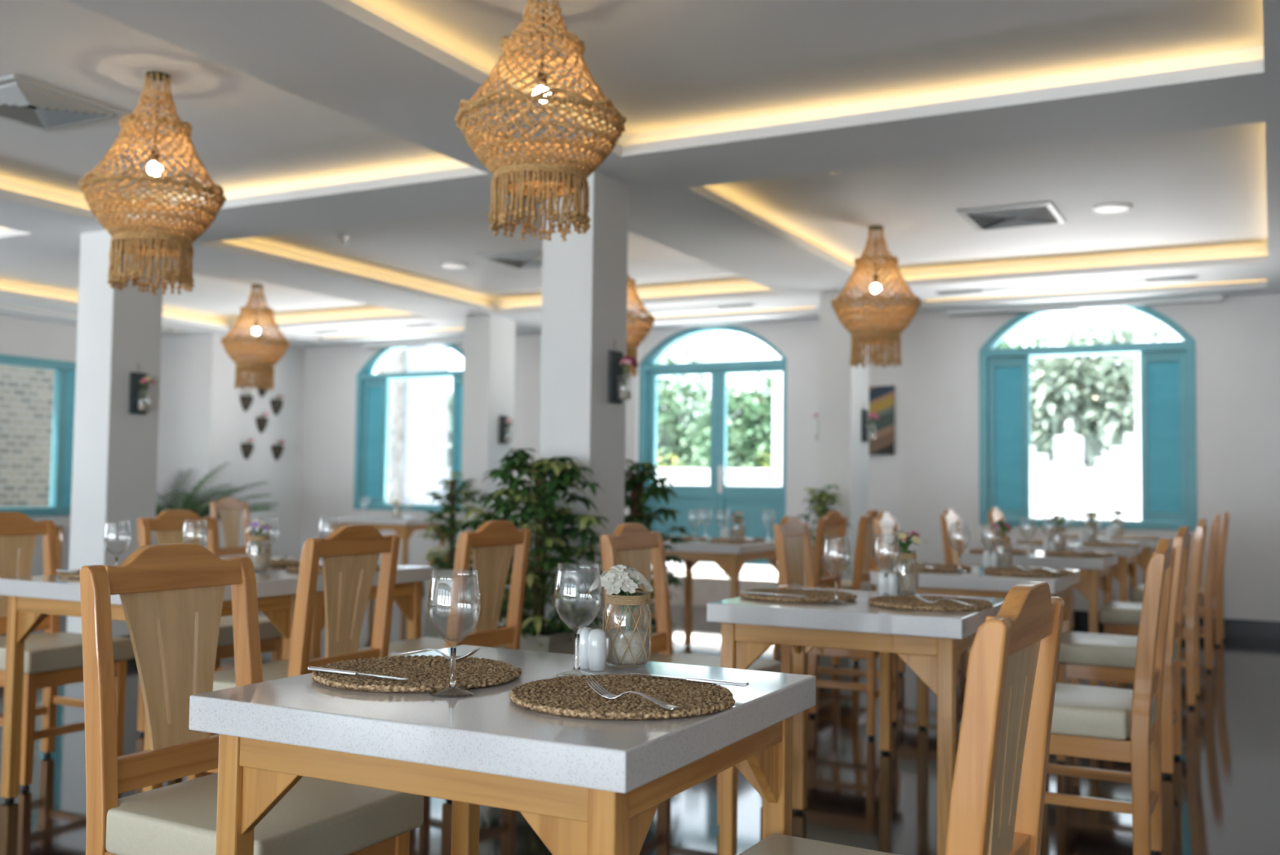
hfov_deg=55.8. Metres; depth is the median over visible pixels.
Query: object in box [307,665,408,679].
table knife
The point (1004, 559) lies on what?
vase
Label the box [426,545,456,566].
dining chair
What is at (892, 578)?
salt shaker
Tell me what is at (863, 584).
seat cushion
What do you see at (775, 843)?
seat cushion
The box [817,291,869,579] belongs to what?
column
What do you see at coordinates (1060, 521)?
flower bouquet
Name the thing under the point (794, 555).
dining chair
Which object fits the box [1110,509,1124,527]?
flower bouquet
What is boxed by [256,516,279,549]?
bowl
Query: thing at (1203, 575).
seat cushion
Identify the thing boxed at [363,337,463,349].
roller blind
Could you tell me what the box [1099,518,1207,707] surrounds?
dining chair
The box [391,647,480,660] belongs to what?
fork
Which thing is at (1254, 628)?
baseboard
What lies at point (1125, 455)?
wall
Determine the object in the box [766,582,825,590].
fork
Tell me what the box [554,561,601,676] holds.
wine glass
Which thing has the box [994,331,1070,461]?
tree
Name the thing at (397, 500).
flower bouquet
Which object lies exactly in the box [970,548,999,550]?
table knife
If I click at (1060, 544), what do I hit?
vase
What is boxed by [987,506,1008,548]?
dining chair
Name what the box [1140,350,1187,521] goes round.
shutter
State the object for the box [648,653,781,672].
seat cushion
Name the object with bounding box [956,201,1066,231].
ceiling vent
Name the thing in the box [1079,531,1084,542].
salt shaker
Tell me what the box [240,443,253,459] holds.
wall planter
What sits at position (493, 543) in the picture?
dining chair
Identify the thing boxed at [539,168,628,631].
column
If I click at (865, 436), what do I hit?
wall sconce
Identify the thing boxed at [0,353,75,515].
window
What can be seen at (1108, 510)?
wine glass
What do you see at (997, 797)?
dining chair
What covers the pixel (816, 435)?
wall planter
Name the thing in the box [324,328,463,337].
trim
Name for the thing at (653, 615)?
dining chair
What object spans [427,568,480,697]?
wine glass
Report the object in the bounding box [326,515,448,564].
dining table
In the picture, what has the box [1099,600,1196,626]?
seat cushion
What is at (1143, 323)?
porch post
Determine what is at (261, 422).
wall planter
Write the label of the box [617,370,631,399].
glass jar
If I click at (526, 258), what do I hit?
ceiling vent
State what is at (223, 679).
seat cushion
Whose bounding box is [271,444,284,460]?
wall planter
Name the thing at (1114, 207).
ceiling light
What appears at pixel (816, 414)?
flower bouquet
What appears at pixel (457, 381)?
shutter
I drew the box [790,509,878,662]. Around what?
dining chair
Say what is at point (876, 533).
bowl
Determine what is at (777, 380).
porch post
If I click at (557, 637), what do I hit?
potted plant
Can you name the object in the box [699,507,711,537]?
wine glass
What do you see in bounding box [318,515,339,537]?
wine glass
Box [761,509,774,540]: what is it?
wine glass
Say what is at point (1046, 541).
salt shaker
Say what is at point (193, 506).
potted palm
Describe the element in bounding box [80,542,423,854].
dining chair
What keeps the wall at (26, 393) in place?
on the ground
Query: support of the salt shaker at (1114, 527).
on the dining table at (1148, 545)
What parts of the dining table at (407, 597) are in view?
leg, leg, leg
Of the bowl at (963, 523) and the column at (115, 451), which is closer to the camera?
the bowl at (963, 523)
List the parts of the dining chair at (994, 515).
post, crest rail, post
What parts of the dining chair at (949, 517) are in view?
post, crest rail, post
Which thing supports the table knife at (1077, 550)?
on the placemat at (1087, 553)
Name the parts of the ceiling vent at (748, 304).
blade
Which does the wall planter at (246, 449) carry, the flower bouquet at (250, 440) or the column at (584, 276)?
the flower bouquet at (250, 440)
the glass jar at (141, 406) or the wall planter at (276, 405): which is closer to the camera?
the glass jar at (141, 406)
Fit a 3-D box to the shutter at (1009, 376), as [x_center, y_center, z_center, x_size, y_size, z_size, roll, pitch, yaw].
[3.138,0.083,10.277,0.338,1.366,0.045,-1,-3,28]
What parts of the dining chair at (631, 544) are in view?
post, crest rail, rail, post, leg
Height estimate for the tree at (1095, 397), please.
3.807 m
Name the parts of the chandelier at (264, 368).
bulb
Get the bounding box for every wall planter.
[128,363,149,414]
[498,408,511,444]
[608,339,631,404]
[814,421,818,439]
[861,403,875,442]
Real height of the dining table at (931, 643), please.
0.750 m
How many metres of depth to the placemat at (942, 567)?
5.15 m
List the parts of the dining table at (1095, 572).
leg, leg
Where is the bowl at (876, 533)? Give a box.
[872,533,900,572]
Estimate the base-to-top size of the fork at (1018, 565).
0.025 m
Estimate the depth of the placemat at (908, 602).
3.51 m
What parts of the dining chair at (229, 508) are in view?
post, crest rail, rail, post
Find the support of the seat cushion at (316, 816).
on the dining chair at (171, 593)
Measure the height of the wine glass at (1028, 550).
0.200 m
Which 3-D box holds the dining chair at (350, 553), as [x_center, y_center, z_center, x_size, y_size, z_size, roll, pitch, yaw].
[-1.091,0.782,3.805,0.505,0.961,0.451,-1,-3,26]
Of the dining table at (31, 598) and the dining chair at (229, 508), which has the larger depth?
the dining chair at (229, 508)
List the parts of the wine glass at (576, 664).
stem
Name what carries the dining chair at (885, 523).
on the floor
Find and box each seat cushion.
[0,631,134,674]
[105,772,423,854]
[213,659,288,690]
[217,615,280,646]
[220,555,293,559]
[358,636,509,656]
[426,545,456,555]
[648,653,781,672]
[737,832,898,854]
[744,583,835,590]
[790,579,872,591]
[1050,682,1155,739]
[1057,631,1177,668]
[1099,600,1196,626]
[1131,583,1204,604]
[1186,573,1214,587]
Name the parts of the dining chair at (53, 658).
seat rail, crest rail, rail, leg, post, seat rail, leg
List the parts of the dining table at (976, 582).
leg, leg, leg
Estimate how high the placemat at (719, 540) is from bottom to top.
0.014 m
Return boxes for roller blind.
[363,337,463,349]
[946,294,1222,316]
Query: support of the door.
in the wall at (934, 468)
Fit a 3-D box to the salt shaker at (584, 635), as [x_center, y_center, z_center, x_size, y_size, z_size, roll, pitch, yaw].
[-0.103,0.411,2.259,0.034,0.076,0.034,1,-3,-1]
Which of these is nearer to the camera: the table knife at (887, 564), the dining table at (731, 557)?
the table knife at (887, 564)
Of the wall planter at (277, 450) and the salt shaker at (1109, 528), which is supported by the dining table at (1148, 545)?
the salt shaker at (1109, 528)
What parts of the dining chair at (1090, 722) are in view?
seat rail, post, seat rail, rail, crest rail, post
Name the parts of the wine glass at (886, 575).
stem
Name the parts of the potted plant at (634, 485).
planter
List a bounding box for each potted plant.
[416,471,485,612]
[454,448,608,653]
[622,458,691,656]
[796,484,852,577]
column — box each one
[66,230,163,637]
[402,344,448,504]
[460,315,515,590]
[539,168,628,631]
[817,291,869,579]
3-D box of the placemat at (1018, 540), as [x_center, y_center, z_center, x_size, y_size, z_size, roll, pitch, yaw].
[2.699,0.761,8.051,0.361,0.014,0.357,0,-3,11]
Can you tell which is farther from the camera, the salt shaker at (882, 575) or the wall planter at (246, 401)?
the wall planter at (246, 401)
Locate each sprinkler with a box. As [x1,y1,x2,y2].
[337,235,348,245]
[829,170,839,174]
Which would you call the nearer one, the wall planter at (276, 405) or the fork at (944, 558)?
the fork at (944, 558)
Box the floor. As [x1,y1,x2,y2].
[0,585,1279,854]
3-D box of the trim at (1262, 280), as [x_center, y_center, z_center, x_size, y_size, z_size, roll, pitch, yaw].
[3.578,-1.088,9.702,2.580,0.010,0.012,-1,-3,28]
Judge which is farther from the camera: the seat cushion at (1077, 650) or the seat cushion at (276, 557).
the seat cushion at (276, 557)
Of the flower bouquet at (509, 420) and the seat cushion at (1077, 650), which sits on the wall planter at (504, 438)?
the flower bouquet at (509, 420)
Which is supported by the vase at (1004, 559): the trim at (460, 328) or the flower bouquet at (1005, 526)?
the flower bouquet at (1005, 526)
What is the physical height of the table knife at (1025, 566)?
0.006 m
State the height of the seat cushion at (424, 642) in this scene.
0.082 m
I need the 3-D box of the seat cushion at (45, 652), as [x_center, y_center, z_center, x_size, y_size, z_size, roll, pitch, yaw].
[-2.233,0.838,4.535,0.447,0.082,0.451,-1,-3,28]
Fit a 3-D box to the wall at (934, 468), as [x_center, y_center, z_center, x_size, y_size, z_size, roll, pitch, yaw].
[1.342,0.223,11.309,13.700,2.875,0.280,-1,-3,28]
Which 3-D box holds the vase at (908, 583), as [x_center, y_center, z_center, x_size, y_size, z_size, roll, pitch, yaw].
[0.860,0.475,3.936,0.093,0.138,0.093,2,-3,-26]
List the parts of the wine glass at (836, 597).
stem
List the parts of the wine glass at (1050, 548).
stem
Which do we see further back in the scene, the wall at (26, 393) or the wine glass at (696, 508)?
the wall at (26, 393)
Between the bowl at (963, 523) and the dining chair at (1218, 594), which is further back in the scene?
the dining chair at (1218, 594)
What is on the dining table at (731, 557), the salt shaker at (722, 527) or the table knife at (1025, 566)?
the salt shaker at (722, 527)
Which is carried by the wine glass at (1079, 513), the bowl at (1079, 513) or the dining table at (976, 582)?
the bowl at (1079, 513)
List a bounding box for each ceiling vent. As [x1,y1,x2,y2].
[0,75,128,131]
[308,323,439,333]
[476,248,542,268]
[627,302,758,314]
[934,274,1199,294]
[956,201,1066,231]
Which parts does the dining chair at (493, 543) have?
post, rail, crest rail, post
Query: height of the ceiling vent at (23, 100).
0.022 m
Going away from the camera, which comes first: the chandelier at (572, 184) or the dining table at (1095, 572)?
the chandelier at (572, 184)
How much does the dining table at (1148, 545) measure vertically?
0.750 m
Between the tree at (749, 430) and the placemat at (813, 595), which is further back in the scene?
the tree at (749, 430)
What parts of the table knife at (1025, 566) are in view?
handle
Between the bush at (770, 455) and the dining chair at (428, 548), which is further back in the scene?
the bush at (770, 455)
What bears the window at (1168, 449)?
in the wall at (934, 468)
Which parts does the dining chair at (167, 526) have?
post, crest rail, post, leg, seat rail, leg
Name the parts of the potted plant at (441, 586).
planter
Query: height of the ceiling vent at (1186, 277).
0.008 m
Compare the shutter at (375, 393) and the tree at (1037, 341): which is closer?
the shutter at (375, 393)
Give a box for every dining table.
[0,573,298,800]
[30,517,69,572]
[189,644,815,854]
[254,559,433,660]
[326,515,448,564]
[663,536,781,653]
[706,586,1004,854]
[870,562,1079,763]
[960,550,1118,686]
[1012,541,1142,602]
[1050,535,1162,630]
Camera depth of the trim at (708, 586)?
11.06 m
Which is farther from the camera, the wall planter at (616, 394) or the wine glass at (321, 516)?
the wall planter at (616, 394)
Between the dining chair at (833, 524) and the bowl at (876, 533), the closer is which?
the bowl at (876, 533)
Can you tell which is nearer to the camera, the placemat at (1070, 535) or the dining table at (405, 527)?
the placemat at (1070, 535)
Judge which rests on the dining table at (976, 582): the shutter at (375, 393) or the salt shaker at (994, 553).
the salt shaker at (994, 553)
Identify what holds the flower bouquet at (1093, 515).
on the vase at (1093, 536)
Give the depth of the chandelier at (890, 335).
7.63 m
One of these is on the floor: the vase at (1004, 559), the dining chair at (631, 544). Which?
the dining chair at (631, 544)
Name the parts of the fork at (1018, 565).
handle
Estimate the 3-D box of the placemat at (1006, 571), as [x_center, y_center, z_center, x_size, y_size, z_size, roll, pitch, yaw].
[1.622,0.600,5.045,0.361,0.014,0.357,0,-3,15]
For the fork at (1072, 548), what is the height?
0.025 m
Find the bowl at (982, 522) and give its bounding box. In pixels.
[980,522,1000,549]
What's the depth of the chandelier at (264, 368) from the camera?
10.25 m
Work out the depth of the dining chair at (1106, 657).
4.79 m
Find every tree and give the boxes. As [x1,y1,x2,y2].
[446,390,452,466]
[655,342,727,467]
[681,372,773,468]
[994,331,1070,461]
[1030,322,1174,467]
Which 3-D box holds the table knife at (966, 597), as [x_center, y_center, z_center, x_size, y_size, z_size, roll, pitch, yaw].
[0.968,0.516,3.689,0.224,0.006,0.014,-1,-3,28]
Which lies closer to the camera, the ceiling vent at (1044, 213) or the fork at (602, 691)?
the fork at (602, 691)
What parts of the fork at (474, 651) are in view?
handle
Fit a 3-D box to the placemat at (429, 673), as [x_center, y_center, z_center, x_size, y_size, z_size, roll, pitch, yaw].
[-0.396,0.432,2.135,0.357,0.014,0.361,2,-3,-28]
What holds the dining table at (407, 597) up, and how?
on the floor
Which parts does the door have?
handle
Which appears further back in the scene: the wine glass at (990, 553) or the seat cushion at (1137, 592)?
the seat cushion at (1137, 592)
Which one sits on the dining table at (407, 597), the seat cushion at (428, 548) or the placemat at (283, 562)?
the placemat at (283, 562)
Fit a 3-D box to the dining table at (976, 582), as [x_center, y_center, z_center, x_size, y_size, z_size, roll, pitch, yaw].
[1.443,0.987,5.162,0.735,0.750,0.710,-1,-3,28]
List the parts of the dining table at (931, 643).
leg, leg, leg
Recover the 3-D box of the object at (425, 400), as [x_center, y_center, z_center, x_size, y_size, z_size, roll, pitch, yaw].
[-2.949,0.223,16.593,0.700,3.320,0.060,-1,-3,28]
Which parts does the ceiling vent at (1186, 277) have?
blade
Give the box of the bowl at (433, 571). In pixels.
[427,568,480,648]
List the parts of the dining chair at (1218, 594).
post, crest rail, post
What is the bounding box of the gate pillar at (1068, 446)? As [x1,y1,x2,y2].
[1054,419,1084,469]
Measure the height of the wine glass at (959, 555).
0.200 m
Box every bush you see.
[656,450,682,467]
[756,452,772,468]
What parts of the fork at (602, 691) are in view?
handle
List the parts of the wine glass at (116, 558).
stem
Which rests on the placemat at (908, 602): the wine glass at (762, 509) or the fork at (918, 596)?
the fork at (918, 596)
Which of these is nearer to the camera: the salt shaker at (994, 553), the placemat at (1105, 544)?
the salt shaker at (994, 553)
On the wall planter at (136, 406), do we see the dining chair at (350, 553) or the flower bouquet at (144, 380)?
the flower bouquet at (144, 380)
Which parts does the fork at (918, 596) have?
handle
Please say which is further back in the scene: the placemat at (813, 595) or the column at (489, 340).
the column at (489, 340)
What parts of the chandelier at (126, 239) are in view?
bulb, power cord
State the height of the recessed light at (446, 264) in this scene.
0.016 m
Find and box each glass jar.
[137,387,149,411]
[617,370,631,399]
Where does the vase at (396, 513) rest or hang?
on the dining table at (405, 527)
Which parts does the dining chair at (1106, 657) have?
leg, leg, seat rail, post, seat rail, rail, crest rail, post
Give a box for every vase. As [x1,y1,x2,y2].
[245,534,271,571]
[391,503,401,517]
[602,591,651,667]
[730,517,745,537]
[889,551,919,595]
[990,536,1012,567]
[1048,527,1066,551]
[1084,521,1098,542]
[1111,518,1124,535]
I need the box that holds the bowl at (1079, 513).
[1078,512,1092,530]
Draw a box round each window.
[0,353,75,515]
[353,343,463,511]
[979,305,1196,530]
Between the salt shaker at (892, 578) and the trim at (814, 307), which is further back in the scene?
the trim at (814, 307)
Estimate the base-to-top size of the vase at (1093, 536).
0.138 m
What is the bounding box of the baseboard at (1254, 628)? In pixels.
[422,580,1279,638]
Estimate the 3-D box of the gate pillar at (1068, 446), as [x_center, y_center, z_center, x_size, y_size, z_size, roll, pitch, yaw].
[5.862,0.943,16.508,0.340,2.100,0.340,-1,-3,28]
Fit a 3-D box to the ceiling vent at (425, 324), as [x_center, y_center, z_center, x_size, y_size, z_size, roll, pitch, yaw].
[-2.682,-0.990,12.113,1.550,0.008,0.138,-1,-3,28]
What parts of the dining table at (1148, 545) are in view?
leg, leg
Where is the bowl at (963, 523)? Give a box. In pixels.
[948,523,969,553]
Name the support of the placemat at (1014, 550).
on the dining table at (1095, 572)
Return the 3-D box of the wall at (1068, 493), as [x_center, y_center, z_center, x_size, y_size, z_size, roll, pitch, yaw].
[1.310,1.203,15.435,20.000,1.360,0.250,-1,-3,28]
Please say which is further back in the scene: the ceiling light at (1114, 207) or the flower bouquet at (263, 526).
the ceiling light at (1114, 207)
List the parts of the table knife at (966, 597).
blade, handle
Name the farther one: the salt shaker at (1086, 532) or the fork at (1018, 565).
the salt shaker at (1086, 532)
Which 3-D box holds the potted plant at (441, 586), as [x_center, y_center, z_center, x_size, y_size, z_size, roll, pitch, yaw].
[-1.637,0.982,10.468,0.653,1.199,0.556,-1,-3,25]
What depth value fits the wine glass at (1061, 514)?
7.88 m
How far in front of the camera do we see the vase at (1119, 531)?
9.39 m
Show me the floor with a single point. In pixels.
(1221, 795)
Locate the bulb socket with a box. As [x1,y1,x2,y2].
[872,274,879,284]
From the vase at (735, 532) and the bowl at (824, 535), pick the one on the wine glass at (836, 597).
the bowl at (824, 535)
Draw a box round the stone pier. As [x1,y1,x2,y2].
[377,347,405,503]
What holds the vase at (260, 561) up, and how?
on the dining table at (407, 597)
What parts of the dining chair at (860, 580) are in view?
post, rail, crest rail, post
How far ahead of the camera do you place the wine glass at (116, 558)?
4.14 m
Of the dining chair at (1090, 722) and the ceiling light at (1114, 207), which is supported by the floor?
the dining chair at (1090, 722)
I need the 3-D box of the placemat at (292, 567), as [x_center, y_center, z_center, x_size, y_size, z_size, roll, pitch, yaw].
[-1.197,0.549,4.732,0.357,0.014,0.361,-2,-4,43]
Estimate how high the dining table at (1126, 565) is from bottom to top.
0.750 m
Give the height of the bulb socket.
0.063 m
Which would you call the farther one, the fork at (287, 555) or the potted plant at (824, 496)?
the potted plant at (824, 496)
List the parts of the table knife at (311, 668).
handle, blade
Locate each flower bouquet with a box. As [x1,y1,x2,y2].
[138,376,156,402]
[244,518,275,552]
[248,438,255,443]
[391,498,402,510]
[504,417,515,435]
[586,564,653,630]
[618,355,638,389]
[731,510,746,528]
[812,413,818,429]
[866,413,879,433]
[884,529,928,573]
[989,520,1013,551]
[1048,514,1067,539]
[1082,511,1099,532]
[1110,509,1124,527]
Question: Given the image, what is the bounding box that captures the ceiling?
[0,0,1279,347]
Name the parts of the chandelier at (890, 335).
power cord, bulb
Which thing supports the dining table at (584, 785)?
on the floor
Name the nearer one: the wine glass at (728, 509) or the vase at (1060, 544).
the vase at (1060, 544)
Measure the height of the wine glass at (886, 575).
0.200 m
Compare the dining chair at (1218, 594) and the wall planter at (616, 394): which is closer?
the wall planter at (616, 394)
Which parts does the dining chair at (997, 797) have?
post, rail, crest rail, post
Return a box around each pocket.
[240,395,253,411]
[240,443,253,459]
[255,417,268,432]
[256,381,267,397]
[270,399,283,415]
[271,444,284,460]
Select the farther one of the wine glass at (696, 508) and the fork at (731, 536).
the wine glass at (696, 508)
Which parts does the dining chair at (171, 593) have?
post, seat rail, rail, crest rail, post, seat rail, leg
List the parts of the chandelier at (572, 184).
bulb, power cord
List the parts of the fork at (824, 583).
handle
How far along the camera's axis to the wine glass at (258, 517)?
4.76 m
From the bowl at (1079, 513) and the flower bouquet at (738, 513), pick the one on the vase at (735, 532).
the flower bouquet at (738, 513)
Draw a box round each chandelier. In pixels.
[78,71,226,295]
[221,284,289,391]
[453,0,626,240]
[626,274,654,377]
[831,225,921,368]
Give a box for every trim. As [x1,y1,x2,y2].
[0,288,406,324]
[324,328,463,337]
[650,567,777,607]
[664,306,815,316]
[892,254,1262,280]
[925,280,1266,301]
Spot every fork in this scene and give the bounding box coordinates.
[271,554,289,559]
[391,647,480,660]
[584,676,679,709]
[730,535,754,540]
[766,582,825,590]
[902,558,945,564]
[913,592,975,605]
[1015,564,1061,572]
[1071,547,1104,553]
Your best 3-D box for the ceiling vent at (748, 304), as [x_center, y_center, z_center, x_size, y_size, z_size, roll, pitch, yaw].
[0.243,-1.027,10.585,1.650,0.008,0.138,-1,-3,28]
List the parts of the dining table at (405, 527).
leg, leg, leg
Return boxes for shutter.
[360,378,389,503]
[450,376,463,505]
[988,355,1030,518]
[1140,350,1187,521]
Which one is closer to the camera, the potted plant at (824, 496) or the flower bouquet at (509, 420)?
the potted plant at (824, 496)
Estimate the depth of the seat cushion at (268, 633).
5.23 m
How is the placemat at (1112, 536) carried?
on the dining table at (1148, 545)
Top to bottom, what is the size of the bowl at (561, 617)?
0.126 m
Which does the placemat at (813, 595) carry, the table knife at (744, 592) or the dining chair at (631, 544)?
the table knife at (744, 592)
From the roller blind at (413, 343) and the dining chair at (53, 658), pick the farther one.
the roller blind at (413, 343)
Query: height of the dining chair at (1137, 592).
0.961 m
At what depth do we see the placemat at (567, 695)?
1.88 m
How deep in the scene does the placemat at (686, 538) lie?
7.79 m
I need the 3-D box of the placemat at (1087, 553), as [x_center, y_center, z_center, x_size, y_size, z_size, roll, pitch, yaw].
[2.387,0.684,6.554,0.357,0.014,0.361,1,-3,3]
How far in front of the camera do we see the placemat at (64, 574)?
4.18 m
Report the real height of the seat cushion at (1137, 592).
0.082 m
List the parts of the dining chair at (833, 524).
leg, post, rail, crest rail, post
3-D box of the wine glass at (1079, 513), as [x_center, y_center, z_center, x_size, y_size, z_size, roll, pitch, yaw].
[2.979,0.674,8.086,0.086,0.200,0.086,0,-3,11]
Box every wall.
[0,315,305,576]
[0,364,54,506]
[299,293,1279,621]
[445,466,1136,573]
[1030,432,1135,470]
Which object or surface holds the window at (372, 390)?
in the wall at (934, 468)
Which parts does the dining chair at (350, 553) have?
leg, post, rail, crest rail, post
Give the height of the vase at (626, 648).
0.138 m
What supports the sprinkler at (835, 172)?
attached to the ceiling
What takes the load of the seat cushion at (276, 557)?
on the dining chair at (229, 508)
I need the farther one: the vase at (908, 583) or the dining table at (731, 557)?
the dining table at (731, 557)
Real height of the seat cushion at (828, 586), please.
0.082 m
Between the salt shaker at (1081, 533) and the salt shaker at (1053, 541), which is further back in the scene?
the salt shaker at (1081, 533)
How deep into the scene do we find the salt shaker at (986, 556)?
5.36 m
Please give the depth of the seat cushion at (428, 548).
11.50 m
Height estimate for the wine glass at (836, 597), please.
0.200 m
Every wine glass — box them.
[103,520,130,565]
[182,519,207,546]
[256,516,279,567]
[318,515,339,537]
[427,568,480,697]
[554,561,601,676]
[688,508,702,540]
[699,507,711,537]
[715,509,729,537]
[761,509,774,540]
[822,535,851,604]
[872,533,900,596]
[948,523,969,572]
[980,522,1000,568]
[1019,516,1035,554]
[1042,516,1057,552]
[1061,514,1074,543]
[1078,512,1092,542]
[1106,510,1119,537]
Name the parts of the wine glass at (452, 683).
stem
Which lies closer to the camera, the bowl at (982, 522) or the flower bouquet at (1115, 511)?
the bowl at (982, 522)
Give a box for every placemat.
[57,568,79,577]
[269,559,300,567]
[286,564,380,572]
[311,654,521,692]
[508,673,735,719]
[662,535,707,540]
[709,537,766,542]
[739,587,857,602]
[867,595,993,610]
[886,562,971,571]
[968,547,1035,553]
[983,566,1074,575]
[1017,539,1073,543]
[1045,551,1117,556]
[1053,533,1104,537]
[1082,541,1142,546]
[1110,535,1161,539]
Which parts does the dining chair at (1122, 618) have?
leg, leg, seat rail, post, post, crest rail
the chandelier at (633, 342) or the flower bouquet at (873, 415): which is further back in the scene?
the flower bouquet at (873, 415)
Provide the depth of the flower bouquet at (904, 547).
3.93 m
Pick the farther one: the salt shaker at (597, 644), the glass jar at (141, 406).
the glass jar at (141, 406)
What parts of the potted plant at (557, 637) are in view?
planter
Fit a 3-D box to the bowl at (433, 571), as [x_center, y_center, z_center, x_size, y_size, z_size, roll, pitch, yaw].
[-0.302,0.295,1.967,0.086,0.126,0.086,0,-3,7]
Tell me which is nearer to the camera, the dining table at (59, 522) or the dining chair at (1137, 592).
the dining chair at (1137, 592)
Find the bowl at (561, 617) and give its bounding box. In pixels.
[554,561,601,634]
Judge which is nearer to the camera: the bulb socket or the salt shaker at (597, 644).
the salt shaker at (597, 644)
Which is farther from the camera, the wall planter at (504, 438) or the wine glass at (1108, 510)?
the wall planter at (504, 438)
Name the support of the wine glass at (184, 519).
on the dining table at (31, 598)
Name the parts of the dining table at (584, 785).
leg, leg, leg, leg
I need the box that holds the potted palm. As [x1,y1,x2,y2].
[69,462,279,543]
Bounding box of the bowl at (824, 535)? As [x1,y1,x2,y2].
[822,535,851,577]
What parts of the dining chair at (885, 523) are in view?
post, crest rail, post, leg, leg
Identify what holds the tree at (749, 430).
on the ground
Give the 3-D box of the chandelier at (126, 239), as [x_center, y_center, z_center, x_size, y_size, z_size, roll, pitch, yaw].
[-2.011,-1.017,5.008,0.562,0.900,0.562,3,-3,-35]
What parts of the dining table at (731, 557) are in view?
leg, leg, leg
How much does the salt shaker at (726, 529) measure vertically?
0.076 m
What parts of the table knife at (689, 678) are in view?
blade, handle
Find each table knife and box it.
[56,568,79,572]
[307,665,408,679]
[626,672,748,686]
[740,591,804,595]
[887,564,938,567]
[920,594,995,599]
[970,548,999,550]
[1025,566,1071,568]
[1077,550,1114,551]
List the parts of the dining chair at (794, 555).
post, crest rail, post, seat rail, leg, leg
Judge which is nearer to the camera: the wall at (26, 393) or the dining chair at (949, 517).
the dining chair at (949, 517)
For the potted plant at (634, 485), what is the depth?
6.50 m
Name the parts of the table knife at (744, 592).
handle, blade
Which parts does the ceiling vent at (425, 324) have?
blade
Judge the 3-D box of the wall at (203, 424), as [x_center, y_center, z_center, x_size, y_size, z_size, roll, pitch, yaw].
[-8.569,-0.111,6.072,1.090,2.775,18.200,-1,-3,28]
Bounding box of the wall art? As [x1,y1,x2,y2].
[868,385,894,454]
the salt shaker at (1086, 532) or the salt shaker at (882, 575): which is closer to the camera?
the salt shaker at (882, 575)
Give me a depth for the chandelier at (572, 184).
3.95 m
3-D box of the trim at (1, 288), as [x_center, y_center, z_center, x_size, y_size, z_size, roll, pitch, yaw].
[-3.877,-1.152,10.359,2.710,0.010,3.580,-1,-3,28]
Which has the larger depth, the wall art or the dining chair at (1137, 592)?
the wall art
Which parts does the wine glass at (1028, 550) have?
stem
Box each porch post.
[771,350,782,573]
[1134,311,1152,520]
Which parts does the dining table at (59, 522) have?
leg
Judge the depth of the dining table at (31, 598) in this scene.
4.10 m
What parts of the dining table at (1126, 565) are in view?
leg, leg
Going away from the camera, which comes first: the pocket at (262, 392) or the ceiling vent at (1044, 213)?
the ceiling vent at (1044, 213)
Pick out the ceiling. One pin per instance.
(317, 122)
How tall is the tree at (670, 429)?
4.046 m
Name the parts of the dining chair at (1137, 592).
seat rail, post, post, crest rail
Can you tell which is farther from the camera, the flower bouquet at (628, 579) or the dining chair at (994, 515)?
the dining chair at (994, 515)
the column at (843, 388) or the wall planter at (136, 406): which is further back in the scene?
the column at (843, 388)
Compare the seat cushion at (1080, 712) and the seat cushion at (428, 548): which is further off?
the seat cushion at (428, 548)
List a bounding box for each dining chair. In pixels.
[0,511,134,789]
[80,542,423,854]
[137,509,280,735]
[186,524,399,780]
[209,497,293,559]
[358,520,531,656]
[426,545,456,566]
[600,522,781,824]
[650,575,656,618]
[737,580,1064,854]
[744,510,847,667]
[773,515,897,738]
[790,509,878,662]
[872,511,968,688]
[940,508,965,564]
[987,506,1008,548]
[1044,537,1175,854]
[1056,525,1191,777]
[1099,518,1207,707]
[1131,514,1220,671]
[1186,511,1229,646]
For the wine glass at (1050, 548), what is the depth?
6.79 m
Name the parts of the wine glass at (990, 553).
stem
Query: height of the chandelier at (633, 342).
0.900 m
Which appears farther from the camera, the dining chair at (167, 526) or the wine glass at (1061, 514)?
the wine glass at (1061, 514)
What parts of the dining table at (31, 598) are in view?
leg, leg, leg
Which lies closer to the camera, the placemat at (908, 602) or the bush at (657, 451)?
the placemat at (908, 602)
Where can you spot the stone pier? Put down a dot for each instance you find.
(396, 363)
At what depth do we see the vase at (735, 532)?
8.05 m
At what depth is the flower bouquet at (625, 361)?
6.03 m
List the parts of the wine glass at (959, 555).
stem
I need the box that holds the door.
[638,324,786,565]
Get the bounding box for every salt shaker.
[577,626,591,669]
[587,628,606,671]
[720,527,724,537]
[724,527,729,537]
[878,571,888,595]
[887,572,897,595]
[982,550,990,567]
[990,551,997,567]
[1043,537,1048,551]
[1048,537,1055,551]
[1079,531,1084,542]
[1084,531,1088,542]
[1106,526,1111,536]
[1111,526,1115,535]

